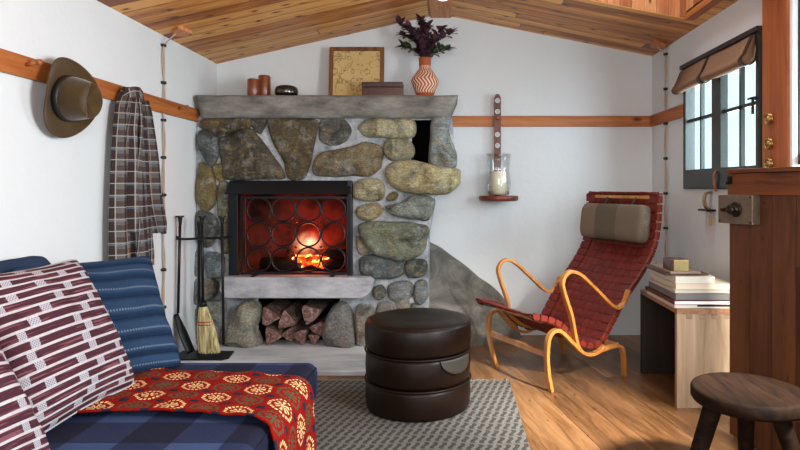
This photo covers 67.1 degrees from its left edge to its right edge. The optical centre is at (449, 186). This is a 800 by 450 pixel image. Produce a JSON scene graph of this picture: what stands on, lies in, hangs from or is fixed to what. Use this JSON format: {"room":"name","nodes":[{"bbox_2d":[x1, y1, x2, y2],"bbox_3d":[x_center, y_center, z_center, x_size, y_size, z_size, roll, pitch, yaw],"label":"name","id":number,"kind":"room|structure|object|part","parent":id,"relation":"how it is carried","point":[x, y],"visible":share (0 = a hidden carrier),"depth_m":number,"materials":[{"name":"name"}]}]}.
{"room":"living room","nodes":[
{"label":"living room","id":0,"kind":"room"},
{"bbox_2d":[0,0,216,352],"bbox_3d":[-1.885,0.037,1.730,0.150,2.226,6.160,0,0,0],"label":"wall","id":1,"kind":"structure","parent":0,"point":[54,191],"depth_m":2.97,"materials":[{"name":"white paint"}]},
{"bbox_2d":[43,57,102,137],"bbox_3d":[-1.684,-0.403,2.709,0.169,0.364,0.323,0,0,0],"label":"felt hat","id":2,"kind":"object","parent":1,"relation":"hanging from","point":[73,98],"visible":1,"depth_m":2.66,"materials":[{"name":"brown fabric"}]},
{"bbox_3d":[-1.675,-0.401,2.713,0.152,0.202,0.180,0,0,0],"label":"crown","id":3,"kind":"part","parent":2,"relation":"part of","materials":[{"name":"brown fabric"}]},
{"bbox_2d":[0,48,198,121],"bbox_3d":[-1.765,-0.507,1.535,0.090,0.091,5.470,0,0,0],"label":"trim","id":4,"kind":"structure","parent":1,"relation":"attached to","point":[11,63],"depth_m":3.04,"materials":[{"name":"brown wood"}]},
{"bbox_2d":[108,86,166,264],"bbox_3d":[-1.715,-0.051,3.319,0.122,0.991,0.449,0,0,0],"label":"blanket","id":5,"kind":"object","parent":1,"relation":"hanging from","point":[136,211],"visible":0.95,"depth_m":3.19,"materials":[{"name":"fabric"}]},
{"bbox_2d":[161,33,175,308],"bbox_3d":[-1.758,0.019,3.764,0.110,1.963,0.042,0,0,8],"label":"cord","id":6,"kind":"object","parent":1,"relation":"attached to","point":[163,45],"visible":0.77,"depth_m":3.76,"materials":[{"name":"fabric"}]},
{"bbox_2d":[97,0,737,63],"bbox_3d":[-0.120,-1.168,1.780,3.480,0.447,5.960,0,0,0],"label":"ceiling","id":7,"kind":"structure","parent":0,"point":[222,30],"depth_m":4.08,"materials":[{"name":"brown wood"}]},
{"bbox_2d":[172,25,191,36],"bbox_3d":[-1.668,-0.972,3.759,0.106,0.050,0.157,0,0,-38],"label":"block","id":8,"kind":"object","parent":7,"relation":"attached to","point":[180,31],"visible":1,"depth_m":3.75,"materials":[{"name":"brown wood"}]},
{"bbox_2d":[650,39,665,50],"bbox_3d":[1.497,-1.020,4.316,0.095,0.046,0.203,0,0,5],"label":"block","id":9,"kind":"object","parent":7,"relation":"attached to","point":[655,43],"visible":1,"depth_m":4.28,"materials":[{"name":"brown wood"}]},
{"bbox_2d":[217,16,651,334],"bbox_3d":[-0.120,-0.096,4.735,3.380,2.492,0.150,0,0,0],"label":"wall","id":10,"kind":"structure","parent":0,"point":[552,170],"depth_m":4.66,"materials":[{"name":"white paint"}]},
{"bbox_2d":[429,0,451,17],"bbox_3d":[-0.069,-1.381,1.730,0.162,0.138,5.860,0,0,0],"label":"beam","id":11,"kind":"structure","parent":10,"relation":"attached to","point":[438,9],"depth_m":4.41,"materials":[{"name":"brown wood"}]},
{"bbox_2d":[479,94,517,200],"bbox_3d":[0.364,-0.303,4.503,0.296,0.820,0.313,0,0,0],"label":"candle sconce","id":12,"kind":"object","parent":10,"relation":"hanging from","point":[497,105],"visible":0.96,"depth_m":4.61,"materials":[{"name":"red wood"}]},
{"bbox_2d":[486,153,510,195],"bbox_3d":[0.364,-0.094,4.495,0.188,0.314,0.188,0,0,0],"label":"hurricane","id":13,"kind":"object","parent":12,"relation":"on","point":[486,153],"visible":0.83,"depth_m":4.48,"materials":[{"name":"clear glass"}]},
{"bbox_2d":[490,171,506,194],"bbox_3d":[0.364,-0.036,4.495,0.128,0.185,0.128,0,0,0],"label":"pillar candle","id":14,"kind":"object","parent":13,"relation":"in","point":[498,179],"visible":1,"depth_m":4.44,"materials":[{"name":"beige wax"}]},
{"bbox_2d":[479,195,517,200],"bbox_3d":[0.364,0.086,4.495,0.296,0.042,0.296,0,0,0],"label":"shelf","id":15,"kind":"object","parent":12,"relation":"attached to","point":[486,197],"depth_m":4.37,"materials":[{"name":"red wood"}]},
{"bbox_2d":[452,116,650,126],"bbox_3d":[0.760,-0.508,4.615,1.620,0.083,0.090,0,0,0],"label":"trim","id":16,"kind":"structure","parent":10,"relation":"attached to","point":[458,121],"depth_m":4.64,"materials":[{"name":"brown wood"}]},
{"bbox_2d":[317,335,760,449],"bbox_3d":[0.255,1.190,1.730,4.430,0.080,6.160,0,0,0],"label":"floor","id":17,"kind":"structure","parent":0,"point":[591,406],"depth_m":3.22,"materials":[{"name":"brown wood"}]},
{"bbox_2d":[181,95,523,375],"bbox_3d":[-0.682,0.269,4.160,2.487,1.831,1.020,0,0,0],"label":"fireplace","id":18,"kind":"object","parent":17,"relation":"on","point":[391,155],"visible":0.84,"depth_m":4.23,"materials":[{"name":"stone"}]},
{"bbox_2d":[176,221,233,360],"bbox_3d":[-1.636,0.674,3.970,0.390,0.892,0.200,0,0,0],"label":"stand","id":19,"kind":"object","parent":18,"relation":"on","point":[223,355],"visible":0.94,"depth_m":3.96,"materials":[{"name":"black metal"}]},
{"bbox_2d":[174,216,194,353],"bbox_3d":[-1.743,0.637,3.939,0.124,0.898,0.112,0,0,0],"label":"shovel","id":20,"kind":"object","parent":19,"relation":"hanging from","point":[183,334],"visible":1,"depth_m":3.93,"materials":[{"name":"black metal"}]},
{"bbox_3d":[-1.770,0.218,3.935,0.048,0.060,0.048,0,0,0],"label":"handle","id":21,"kind":"part","parent":20,"relation":"part of","materials":[{"name":"black metal"}]},
{"bbox_3d":[-1.743,0.957,3.939,0.124,0.259,0.112,0,0,0],"label":"blade","id":22,"kind":"part","parent":20,"relation":"part of","materials":[{"name":"black metal"}]},
{"bbox_3d":[-1.636,1.114,3.970,0.390,0.012,0.200,0,0,0],"label":"plate","id":23,"kind":"part","parent":19,"relation":"part of","materials":[{"name":"black metal"}]},
{"bbox_2d":[197,216,220,353],"bbox_3d":[-1.583,0.638,3.935,0.153,0.899,0.072,0,0,0],"label":"broom","id":24,"kind":"object","parent":19,"relation":"hanging from","point":[207,338],"visible":1,"depth_m":3.92,"materials":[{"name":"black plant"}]},
{"bbox_3d":[-1.628,0.218,3.935,0.048,0.060,0.048,0,0,0],"label":"handle","id":25,"kind":"part","parent":24,"relation":"part of","materials":[{"name":"black metal"}]},
{"bbox_2d":[218,216,225,344],"bbox_3d":[-1.495,0.610,3.935,0.048,0.844,0.048,0,0,0],"label":"fireplace poker","id":26,"kind":"object","parent":19,"relation":"hanging from","point":[221,217],"visible":1,"depth_m":3.93,"materials":[{"name":"black metal"}]},
{"bbox_3d":[-1.495,0.218,3.935,0.048,0.060,0.048,0,0,0],"label":"handle","id":27,"kind":"part","parent":26,"relation":"part of","materials":[{"name":"black metal"}]},
{"bbox_3d":[-1.530,0.344,4.275,0.064,0.601,0.090,0,0,0],"label":"jamb plate","id":28,"kind":"part","parent":18,"relation":"part of","materials":[{"name":"metal"}]},
{"bbox_2d":[247,78,259,94],"bbox_3d":[-1.408,-0.709,4.300,0.086,0.130,0.086,0,0,0],"label":"wooden cup","id":29,"kind":"object","parent":18,"relation":"on","point":[253,84],"visible":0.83,"depth_m":4.26,"materials":[{"name":"brown wood"}]},
{"bbox_2d":[258,75,270,94],"bbox_3d":[-1.348,-0.727,4.360,0.087,0.166,0.087,0,0,0],"label":"wooden cup","id":30,"kind":"object","parent":18,"relation":"on","point":[265,80],"visible":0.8,"depth_m":4.32,"materials":[{"name":"brown wood"}]},
{"bbox_2d":[259,257,293,268],"bbox_3d":[-1.183,0.574,4.530,0.497,0.100,0.092,0,0,7],"label":"log","id":31,"kind":"object","parent":18,"relation":"in","point":[264,262],"visible":0.24,"depth_m":4.52,"materials":[{"name":"brown wood"}]},
{"bbox_2d":[265,319,288,344],"bbox_3d":[-1.258,1.050,4.421,0.123,0.146,0.365,0,0,-4],"label":"log","id":32,"kind":"object","parent":18,"relation":"on","point":[273,333],"visible":0.53,"depth_m":4.24,"materials":[{"name":"brown wood"}]},
{"bbox_2d":[262,298,292,325],"bbox_3d":[-1.257,0.911,4.419,0.136,0.143,0.364,0,0,3],"label":"log","id":33,"kind":"object","parent":32,"relation":"on","point":[272,311],"visible":0.74,"depth_m":4.27,"materials":[{"name":"brown wood"}]},
{"bbox_2d":[278,300,303,328],"bbox_3d":[-1.153,0.935,4.431,0.134,0.142,0.345,0,0,0],"label":"log","id":34,"kind":"object","parent":32,"relation":"on","point":[293,314],"visible":0.88,"depth_m":4.29,"materials":[{"name":"brown wood"}]},
{"bbox_2d":[275,85,297,94],"bbox_3d":[-1.183,-0.688,4.340,0.166,0.088,0.166,0,0,0],"label":"lidded bowl","id":35,"kind":"object","parent":18,"relation":"on","point":[280,89],"visible":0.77,"depth_m":4.27,"materials":[{"name":"black ceramic"}]},
{"bbox_2d":[225,180,351,193],"bbox_3d":[-1.136,0.002,4.248,0.874,0.096,0.124,0,0,0],"label":"hood","id":36,"kind":"object","parent":18,"relation":"attached to","point":[231,186],"depth_m":4.23,"materials":[{"name":"metal"}]},
{"bbox_2d":[281,318,305,340],"bbox_3d":[-1.141,1.040,4.421,0.088,0.103,0.363,0,0,4],"label":"log","id":37,"kind":"object","parent":18,"relation":"on","point":[288,334],"visible":0.66,"depth_m":4.26,"materials":[{"name":"brown wood"}]},
{"bbox_2d":[241,196,348,276],"bbox_3d":[-1.089,0.347,4.215,0.759,0.560,0.100,0,0,0],"label":"fire screen","id":38,"kind":"object","parent":18,"relation":"on","point":[332,273],"visible":1,"depth_m":4.21,"materials":[{"name":"black metal"}]},
{"bbox_3d":[-1.437,0.341,4.215,0.007,0.541,0.007,0,0,22],"label":"rod","id":39,"kind":"part","parent":38,"relation":"part of","materials":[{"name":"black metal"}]},
{"bbox_3d":[-0.724,0.341,4.215,0.007,0.541,0.007,0,0,23],"label":"rod","id":40,"kind":"part","parent":38,"relation":"part of","materials":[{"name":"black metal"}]},
{"bbox_2d":[220,274,374,297],"bbox_3d":[-1.063,0.697,4.280,1.060,0.145,0.280,0,0,0],"label":"shelf","id":41,"kind":"object","parent":18,"relation":"attached to","point":[235,285],"depth_m":4.14,"materials":[{"name":"grey stone"}]},
{"bbox_2d":[294,318,318,343],"bbox_3d":[-1.062,1.061,4.431,0.117,0.113,0.344,0,0,5],"label":"log","id":42,"kind":"object","parent":18,"relation":"on","point":[301,335],"visible":0.56,"depth_m":4.26,"materials":[{"name":"brown wood"}]},
{"bbox_2d":[302,298,331,324],"bbox_3d":[-0.979,0.911,4.440,0.160,0.158,0.327,0,0,0],"label":"log","id":43,"kind":"object","parent":42,"relation":"on","point":[314,307],"visible":0.91,"depth_m":4.28,"materials":[{"name":"brown wood"}]},
{"bbox_2d":[273,260,344,271],"bbox_3d":[-1.039,0.579,4.449,0.515,0.094,0.088,0,0,-11],"label":"log","id":44,"kind":"object","parent":18,"relation":"on","point":[329,264],"visible":0.57,"depth_m":4.41,"materials":[{"name":"brown wood"}]},
{"bbox_2d":[286,249,345,259],"bbox_3d":[-0.972,0.501,4.445,0.475,0.090,0.082,0,0,6],"label":"log","id":45,"kind":"object","parent":44,"relation":"on","point":[332,254],"visible":0.6,"depth_m":4.42,"materials":[{"name":"brown wood"}]},
{"bbox_2d":[292,254,328,268],"bbox_3d":[-1.021,0.542,4.408,0.270,0.105,0.127,0,0,0],"label":"embers","id":46,"kind":"object","parent":45,"relation":"on","point":[300,257],"visible":0.77,"depth_m":4.37,"materials":[{"name":"orange"}]},
{"bbox_2d":[308,331,319,344],"bbox_3d":[-0.973,1.084,4.430,0.085,0.080,0.342,0,0,-3],"label":"log","id":47,"kind":"object","parent":18,"relation":"on","point":[313,337],"visible":0.39,"depth_m":4.26,"materials":[{"name":"brown wood"}]},
{"bbox_2d":[309,313,327,335],"bbox_3d":[-0.944,1.010,4.441,0.115,0.118,0.324,0,0,4],"label":"log","id":48,"kind":"object","parent":47,"relation":"on","point":[317,327],"visible":0.51,"depth_m":4.28,"materials":[{"name":"brown wood"}]},
{"bbox_2d":[195,95,457,118],"bbox_3d":[-0.866,-0.565,4.428,1.844,0.163,0.464,0,0,0],"label":"mantel shelf","id":49,"kind":"object","parent":18,"relation":"attached to","point":[209,106],"depth_m":4.21,"materials":[{"name":"grey stone"}]},
{"bbox_3d":[-0.708,0.301,4.275,0.032,0.687,0.090,0,0,0],"label":"jamb plate","id":50,"kind":"part","parent":18,"relation":"part of","materials":[{"name":"metal"}]},
{"bbox_2d":[328,47,383,95],"bbox_3d":[-0.704,-0.851,4.524,0.414,0.417,0.066,0,0,0],"label":"framed map","id":51,"kind":"object","parent":18,"relation":"on","point":[349,67],"visible":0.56,"depth_m":4.53,"materials":[{"name":"beige paper"}]},
{"bbox_2d":[362,82,403,94],"bbox_3d":[-0.487,-0.700,4.360,0.295,0.112,0.104,0,0,0],"label":"wooden box","id":52,"kind":"object","parent":18,"relation":"on","point":[368,88],"visible":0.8,"depth_m":4.31,"materials":[{"name":"red wood"}]},
{"bbox_3d":[-0.487,-0.738,4.360,0.295,0.036,0.104,0,0,0],"label":"lid","id":53,"kind":"part","parent":52,"relation":"part of","materials":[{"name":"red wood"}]},
{"bbox_2d":[411,57,438,94],"bbox_3d":[-0.182,-0.791,4.360,0.204,0.293,0.204,0,0,0],"label":"clay vase","id":54,"kind":"object","parent":18,"relation":"on","point":[424,81],"visible":0.83,"depth_m":4.30,"materials":[{"name":"ceramic"}]},
{"bbox_2d":[393,15,420,56],"bbox_3d":[-0.297,-1.052,4.392,0.257,0.430,0.118,0,0,13],"label":"leafy branch","id":55,"kind":"object","parent":54,"relation":"in","point":[399,20],"visible":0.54,"depth_m":4.39,"materials":[{"name":"purple plant"}]},
{"bbox_2d":[395,39,426,56],"bbox_3d":[-0.276,-0.959,4.382,0.255,0.243,0.125,0,0,15],"label":"leafy branch","id":56,"kind":"object","parent":54,"relation":"in","point":[405,45],"visible":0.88,"depth_m":4.39,"materials":[{"name":"green plant"}]},
{"bbox_2d":[397,30,426,53],"bbox_3d":[-0.277,-0.993,4.376,0.238,0.311,0.130,0,0,0],"label":"leafy branch","id":57,"kind":"object","parent":54,"relation":"in","point":[404,35],"visible":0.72,"depth_m":4.37,"materials":[{"name":"purple plant"}]},
{"bbox_2d":[401,20,427,54],"bbox_3d":[-0.237,-1.016,4.315,0.235,0.358,0.128,0,0,-19],"label":"leafy branch","id":58,"kind":"object","parent":54,"relation":"in","point":[408,25],"visible":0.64,"depth_m":4.29,"materials":[{"name":"purple plant"}]},
{"bbox_2d":[408,26,432,52],"bbox_3d":[-0.222,-0.989,4.296,0.124,0.304,0.212,0,0,41],"label":"leafy branch","id":59,"kind":"object","parent":54,"relation":"in","point":[415,34],"visible":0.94,"depth_m":4.28,"materials":[{"name":"purple plant"}]},
{"bbox_2d":[415,13,429,56],"bbox_3d":[-0.196,-1.053,4.388,0.114,0.432,0.186,0,0,-32],"label":"leafy branch","id":60,"kind":"object","parent":54,"relation":"in","point":[420,19],"visible":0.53,"depth_m":4.39,"materials":[{"name":"purple plant"}]},
{"bbox_2d":[419,20,433,56],"bbox_3d":[-0.172,-1.019,4.332,0.114,0.364,0.154,0,0,-19],"label":"leafy branch","id":61,"kind":"object","parent":54,"relation":"in","point":[427,26],"visible":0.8,"depth_m":4.32,"materials":[{"name":"purple plant"}]},
{"bbox_2d":[429,25,447,50],"bbox_3d":[-0.114,-1.016,4.385,0.211,0.356,0.112,0,0,-15],"label":"leafy branch","id":62,"kind":"object","parent":54,"relation":"in","point":[443,26],"visible":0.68,"depth_m":4.38,"materials":[{"name":"purple plant"}]},
{"bbox_2d":[421,42,456,57],"bbox_3d":[-0.085,-0.943,4.377,0.274,0.212,0.133,0,0,0],"label":"leafy branch","id":63,"kind":"object","parent":54,"relation":"in","point":[441,48],"visible":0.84,"depth_m":4.37,"materials":[{"name":"green plant"}]},
{"bbox_2d":[425,27,457,56],"bbox_3d":[-0.073,-1.000,4.336,0.274,0.326,0.127,0,0,0],"label":"leafy branch","id":64,"kind":"object","parent":54,"relation":"in","point":[449,31],"visible":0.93,"depth_m":4.33,"materials":[{"name":"purple plant"}]},
{"bbox_2d":[314,379,530,449],"bbox_3d":[-0.651,1.143,2.168,2.002,0.013,2.836,0,0,0],"label":"woven rug","id":65,"kind":"object","parent":17,"relation":"on","point":[491,420],"visible":0.28,"depth_m":2.86,"materials":[{"name":"grey fabric"}]},
{"bbox_2d":[45,363,316,449],"bbox_3d":[-1.177,0.934,1.515,1.254,0.408,2.030,0,0,0],"label":"daybed","id":66,"kind":"object","parent":65,"relation":"on","point":[107,430],"visible":0.28,"depth_m":1.82,"materials":[{"name":"blue fabric"}]},
{"bbox_2d":[0,347,49,449],"bbox_3d":[-1.181,0.521,1.363,0.261,0.394,0.479,0,0,6],"label":"striped cushion","id":67,"kind":"object","parent":66,"relation":"on","point":[20,429],"visible":1,"depth_m":1.50,"materials":[{"name":"red fabric"}]},
{"bbox_2d":[0,256,50,273],"bbox_3d":[-1.710,0.499,1.900,0.160,0.438,1.360,0,0,0],"label":"bolster","id":68,"kind":"object","parent":66,"relation":"on","point":[6,266],"visible":0.18,"depth_m":2.34,"materials":[{"name":"blue fabric"}]},
{"bbox_2d":[11,256,180,372],"bbox_3d":[-1.349,0.506,2.315,0.332,0.423,0.507,0,0,40],"label":"cushion","id":69,"kind":"object","parent":66,"relation":"on","point":[128,289],"visible":0.44,"depth_m":2.36,"materials":[{"name":"fabric"}]},
{"bbox_2d":[77,368,316,449],"bbox_3d":[-0.906,0.892,2.058,0.830,0.397,0.564,0,0,0],"label":"patterned blanket","id":70,"kind":"object","parent":66,"relation":"on","point":[285,403],"visible":0.74,"depth_m":2.06,"materials":[{"name":"red fabric"}]},
{"bbox_2d":[0,259,133,432],"bbox_3d":[-1.267,0.489,1.945,0.273,0.455,0.489,0,0,5],"label":"striped cushion","id":71,"kind":"object","parent":70,"relation":"on","point":[59,339],"visible":0.91,"depth_m":1.86,"materials":[{"name":"red fabric"}]},
{"bbox_2d":[364,308,470,422],"bbox_3d":[-0.168,0.910,3.155,0.561,0.456,0.561,0,0,7],"label":"leather ottoman","id":72,"kind":"object","parent":65,"relation":"on","point":[417,361],"visible":1,"depth_m":2.92,"materials":[{"name":"brown leather"}]},
{"bbox_2d":[475,191,662,392],"bbox_3d":[0.737,0.590,3.784,1.007,1.123,0.666,0,0,-30],"label":"lounge chair","id":73,"kind":"object","parent":17,"relation":"on","point":[584,303],"visible":0.91,"depth_m":3.78,"materials":[{"name":"red fabric"}]},
{"bbox_3d":[0.343,0.971,3.898,0.244,0.361,0.064,0,0,-34],"label":"leg","id":74,"kind":"part","parent":73,"relation":"part of","materials":[{"name":"brown wood"}]},
{"bbox_3d":[0.611,0.504,4.036,0.959,0.878,0.026,0,0,-32],"label":"seat frame","id":75,"kind":"part","parent":73,"relation":"part of","materials":[{"name":"brown wood"}]},
{"bbox_3d":[0.402,0.758,3.592,0.018,0.020,0.480,0,0,-30],"label":"seat frame","id":76,"kind":"part","parent":73,"relation":"part of","materials":[{"name":"brown wood"}]},
{"bbox_3d":[0.536,0.722,4.033,0.533,0.508,0.034,0,0,-30],"label":"armrest","id":77,"kind":"part","parent":73,"relation":"part of","materials":[{"name":"brown wood"}]},
{"bbox_3d":[0.667,1.042,4.095,0.266,0.218,0.051,0,0,-21],"label":"leg","id":78,"kind":"part","parent":73,"relation":"part of","materials":[{"name":"brown wood"}]},
{"bbox_3d":[0.640,0.971,3.376,0.235,0.361,0.129,0,0,0],"label":"leg","id":79,"kind":"part","parent":73,"relation":"part of","materials":[{"name":"brown wood"}]},
{"bbox_3d":[0.850,0.722,3.484,0.533,0.508,0.034,0,0,-30],"label":"armrest","id":80,"kind":"part","parent":73,"relation":"part of","materials":[{"name":"brown wood"}]},
{"bbox_3d":[0.890,0.504,3.547,0.959,0.878,0.026,0,0,-28],"label":"seat frame","id":81,"kind":"part","parent":73,"relation":"part of","materials":[{"name":"brown wood"}]},
{"bbox_3d":[0.970,1.042,3.566,0.266,0.218,0.051,0,0,-39],"label":"leg","id":82,"kind":"part","parent":73,"relation":"part of","materials":[{"name":"brown wood"}]},
{"bbox_2d":[580,197,651,242],"bbox_3d":[1.114,0.194,3.999,0.182,0.322,0.570,0,0,-30],"label":"pillow","id":83,"kind":"object","parent":73,"relation":"on","point":[617,222],"visible":0.96,"depth_m":3.90,"materials":[{"name":"fabric"}]},
{"bbox_3d":[1.150,0.065,4.020,0.018,0.020,0.540,0,0,-30],"label":"seat frame","id":84,"kind":"part","parent":73,"relation":"part of","materials":[{"name":"brown wood"}]},
{"bbox_2d":[640,289,729,407],"bbox_3d":[1.367,0.892,3.420,0.375,0.516,0.601,0,0,0],"label":"side table","id":85,"kind":"object","parent":17,"relation":"on","point":[686,343],"visible":0.59,"depth_m":3.12,"materials":[{"name":"brown wood"}]},
{"bbox_3d":[1.367,0.906,3.706,0.375,0.488,0.028,0,0,0],"label":"panel","id":86,"kind":"part","parent":85,"relation":"part of","materials":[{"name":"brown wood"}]},
{"bbox_2d":[647,291,729,307],"bbox_3d":[1.336,0.625,3.352,0.328,0.018,0.436,0,0,0],"label":"book","id":87,"kind":"object","parent":85,"relation":"on","point":[648,292],"visible":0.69,"depth_m":3.13,"materials":[{"name":"paper"}]},
{"bbox_2d":[645,286,729,304],"bbox_3d":[1.345,0.604,3.365,0.350,0.021,0.470,0,0,0],"label":"book","id":88,"kind":"object","parent":87,"relation":"on","point":[659,294],"visible":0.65,"depth_m":3.13,"materials":[{"name":"paper"}]},
{"bbox_2d":[649,281,729,299],"bbox_3d":[1.360,0.575,3.365,0.350,0.036,0.430,0,0,0],"label":"book","id":89,"kind":"object","parent":88,"relation":"on","point":[677,296],"visible":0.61,"depth_m":3.15,"materials":[{"name":"paper"}]},
{"bbox_2d":[649,278,729,292],"bbox_3d":[1.339,0.549,3.350,0.322,0.016,0.420,0,0,0],"label":"book","id":90,"kind":"object","parent":89,"relation":"on","point":[671,289],"visible":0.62,"depth_m":3.14,"materials":[{"name":"paper"}]},
{"bbox_2d":[651,273,729,289],"bbox_3d":[1.345,0.526,3.355,0.310,0.029,0.390,0,0,0],"label":"book","id":91,"kind":"object","parent":90,"relation":"on","point":[719,284],"visible":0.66,"depth_m":3.16,"materials":[{"name":"paper"}]},
{"bbox_2d":[652,270,714,283],"bbox_3d":[1.296,0.492,3.355,0.208,0.037,0.370,0,0,0],"label":"book","id":92,"kind":"object","parent":91,"relation":"on","point":[710,279],"visible":0.62,"depth_m":3.17,"materials":[{"name":"paper"}]},
{"bbox_2d":[644,265,708,275],"bbox_3d":[1.265,0.467,3.380,0.230,0.012,0.360,0,0,0],"label":"book","id":93,"kind":"object","parent":92,"relation":"on","point":[646,266],"visible":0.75,"depth_m":3.20,"materials":[{"name":"paper"}]},
{"bbox_2d":[650,264,700,273],"bbox_3d":[1.249,0.454,3.340,0.162,0.013,0.320,0,0,0],"label":"book","id":94,"kind":"object","parent":93,"relation":"on","point":[658,266],"visible":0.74,"depth_m":3.20,"materials":[{"name":"paper"}]},
{"bbox_2d":[663,257,688,270],"bbox_3d":[1.222,0.417,3.250,0.092,0.060,0.130,0,0,0],"label":"box","id":95,"kind":"object","parent":94,"relation":"on","point":[670,263],"visible":1,"depth_m":3.19,"materials":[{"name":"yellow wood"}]},
{"bbox_3d":[1.367,0.906,3.134,0.375,0.488,0.028,0,0,0],"label":"panel","id":96,"kind":"part","parent":85,"relation":"part of","materials":[{"name":"brown wood"}]},
{"bbox_2d":[690,372,799,449],"bbox_3d":[1.083,0.944,2.178,0.458,0.428,0.392,0,0,-43],"label":"wooden stool","id":97,"kind":"object","parent":17,"relation":"on","point":[748,398],"visible":1,"depth_m":2.14,"materials":[{"name":"brown wood"}]},
{"bbox_3d":[0.899,0.959,2.170,0.192,0.398,0.068,0,0,-9],"label":"leg","id":98,"kind":"part","parent":97,"relation":"part of","materials":[{"name":"brown wood"}]},
{"bbox_3d":[1.084,0.759,2.180,0.392,0.058,0.392,0,0,0],"label":"seat","id":99,"kind":"part","parent":97,"relation":"part of","materials":[{"name":"brown wood"}]},
{"bbox_3d":[1.150,0.959,2.325,0.066,0.395,0.166,0,0,29],"label":"leg","id":100,"kind":"part","parent":97,"relation":"part of","materials":[{"name":"brown wood"}]},
{"bbox_3d":[1.228,0.959,2.154,0.180,0.397,0.067,0,0,6],"label":"leg","id":101,"kind":"part","parent":97,"relation":"part of","materials":[{"name":"brown wood"}]},
{"bbox_2d":[652,0,799,281],"bbox_3d":[1.605,0.007,1.805,0.070,2.285,6.010,0,0,0],"label":"wall","id":102,"kind":"structure","parent":0,"point":[689,236],"depth_m":3.98,"materials":[{"name":"white paint"}]},
{"bbox_2d":[594,0,685,17],"bbox_3d":[0.900,-1.541,2.955,1.200,1.017,1.560,0,0,0],"label":"trim","id":103,"kind":"structure","parent":102,"relation":"attached to","point":[677,8],"depth_m":3.71,"materials":[{"name":"brown wood"}]},
{"bbox_2d":[657,47,667,256],"bbox_3d":[1.530,0.023,4.340,0.081,2.075,0.041,0,0,0],"label":"cord","id":104,"kind":"object","parent":102,"relation":"attached to","point":[665,89],"visible":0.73,"depth_m":4.33,"materials":[{"name":"fabric"}]},
{"bbox_2d":[650,104,682,126],"bbox_3d":[1.559,-0.510,4.325,0.022,0.086,0.626,0,0,0],"label":"trim","id":105,"kind":"structure","parent":102,"relation":"attached to","point":[674,113],"depth_m":4.27,"materials":[{"name":"brown wood"}]},
{"bbox_2d":[686,0,702,12],"bbox_3d":[0.890,-1.558,2.955,1.190,0.984,1.510,0,0,0],"label":"trim","id":106,"kind":"structure","parent":102,"relation":"attached to","point":[689,3],"depth_m":3.64,"materials":[{"name":"brown wood"}]},
{"bbox_2d":[684,0,722,19],"bbox_3d":[1.508,-1.046,2.900,0.125,0.037,1.600,0,0,0],"label":"trim","id":107,"kind":"structure","parent":102,"relation":"attached to","point":[704,6],"depth_m":3.49,"materials":[{"name":"brown wood"}]},
{"bbox_2d":[698,191,715,225],"bbox_3d":[1.544,0.127,3.607,0.052,0.206,0.135,0,0,0],"label":"wall hook","id":108,"kind":"object","parent":102,"relation":"attached to","point":[707,209],"visible":1,"depth_m":3.58,"materials":[{"name":"gold metal"}]},
{"bbox_2d":[683,25,761,188],"bbox_3d":[1.583,-0.400,3.513,0.094,0.825,0.999,0,0,0],"label":"window","id":109,"kind":"structure","parent":102,"relation":"in","point":[702,178],"depth_m":3.46,"materials":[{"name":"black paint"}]},
{"bbox_2d":[713,170,716,190],"bbox_3d":[1.547,-0.038,3.500,0.022,0.128,0.022,0,0,0],"label":"strap","id":110,"kind":"object","parent":109,"relation":"hanging from","point":[715,171],"visible":1,"depth_m":3.49,"materials":[{"name":"brown leather"}]},
{"bbox_2d":[671,26,759,94],"bbox_3d":[1.526,-0.716,3.530,0.087,0.193,1.031,0,0,0],"label":"roller blind","id":111,"kind":"object","parent":109,"relation":"attached to","point":[710,65],"visible":0.98,"depth_m":3.39,"materials":[{"name":"brown fabric"}]},
{"bbox_2d":[718,166,799,449],"bbox_3d":[1.408,0.528,2.366,0.138,1.220,0.884,0,0,-19],"label":"door","id":112,"kind":"structure","parent":102,"relation":"in","point":[761,206],"depth_m":2.58,"materials":[{"name":"wood"}]},
{"bbox_3d":[1.255,0.100,2.668,0.044,0.068,0.068,0,0,-19],"label":"knob","id":113,"kind":"part","parent":112,"relation":"part of","materials":[{"name":"metal"}]},
{"bbox_3d":[1.442,-0.013,2.367,0.052,0.097,0.862,0,0,-19],"label":"rail","id":114,"kind":"part","parent":112,"relation":"part of","materials":[{"name":"brown wood"}]},
{"bbox_2d":[764,113,772,124],"bbox_3d":[1.530,-0.327,2.885,0.021,0.057,0.057,0,0,0],"label":"handle","id":115,"kind":"object","parent":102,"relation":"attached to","point":[769,119],"visible":1,"depth_m":2.87,"materials":[{"name":"gold metal"}]},
{"bbox_2d":[764,138,772,149],"bbox_3d":[1.530,-0.208,2.885,0.021,0.057,0.057,0,0,0],"label":"handle","id":116,"kind":"object","parent":102,"relation":"attached to","point":[768,142],"visible":1,"depth_m":2.87,"materials":[{"name":"gold metal"}]},
{"bbox_2d":[764,158,772,167],"bbox_3d":[1.530,-0.112,2.885,0.021,0.057,0.057,0,0,0],"label":"handle","id":117,"kind":"object","parent":102,"relation":"attached to","point":[768,162],"visible":0.91,"depth_m":2.87,"materials":[{"name":"gold metal"}]},
{"bbox_2d":[762,0,789,167],"bbox_3d":[1.557,0.068,2.850,0.034,2.165,0.224,0,0,0],"label":"trim","id":118,"kind":"structure","parent":102,"relation":"attached to","point":[775,13],"depth_m":2.83,"materials":[{"name":"brown wood"}]},
{"bbox_2d":[790,0,797,166],"bbox_3d":[1.561,0.100,2.724,0.026,2.100,0.024,0,0,0],"label":"trim","id":119,"kind":"structure","parent":102,"relation":"attached to","point":[793,3],"depth_m":2.71,"materials":[{"name":"white paint"}]},
{"bbox_2d":[798,0,799,164],"bbox_3d":[1.581,-0.504,2.349,0.014,0.808,0.834,0,0,0],"label":"door","id":120,"kind":"structure","parent":102,"relation":"in","point":[798,0],"depth_m":2.71,"materials":[{"name":"green paint"}]}
]}

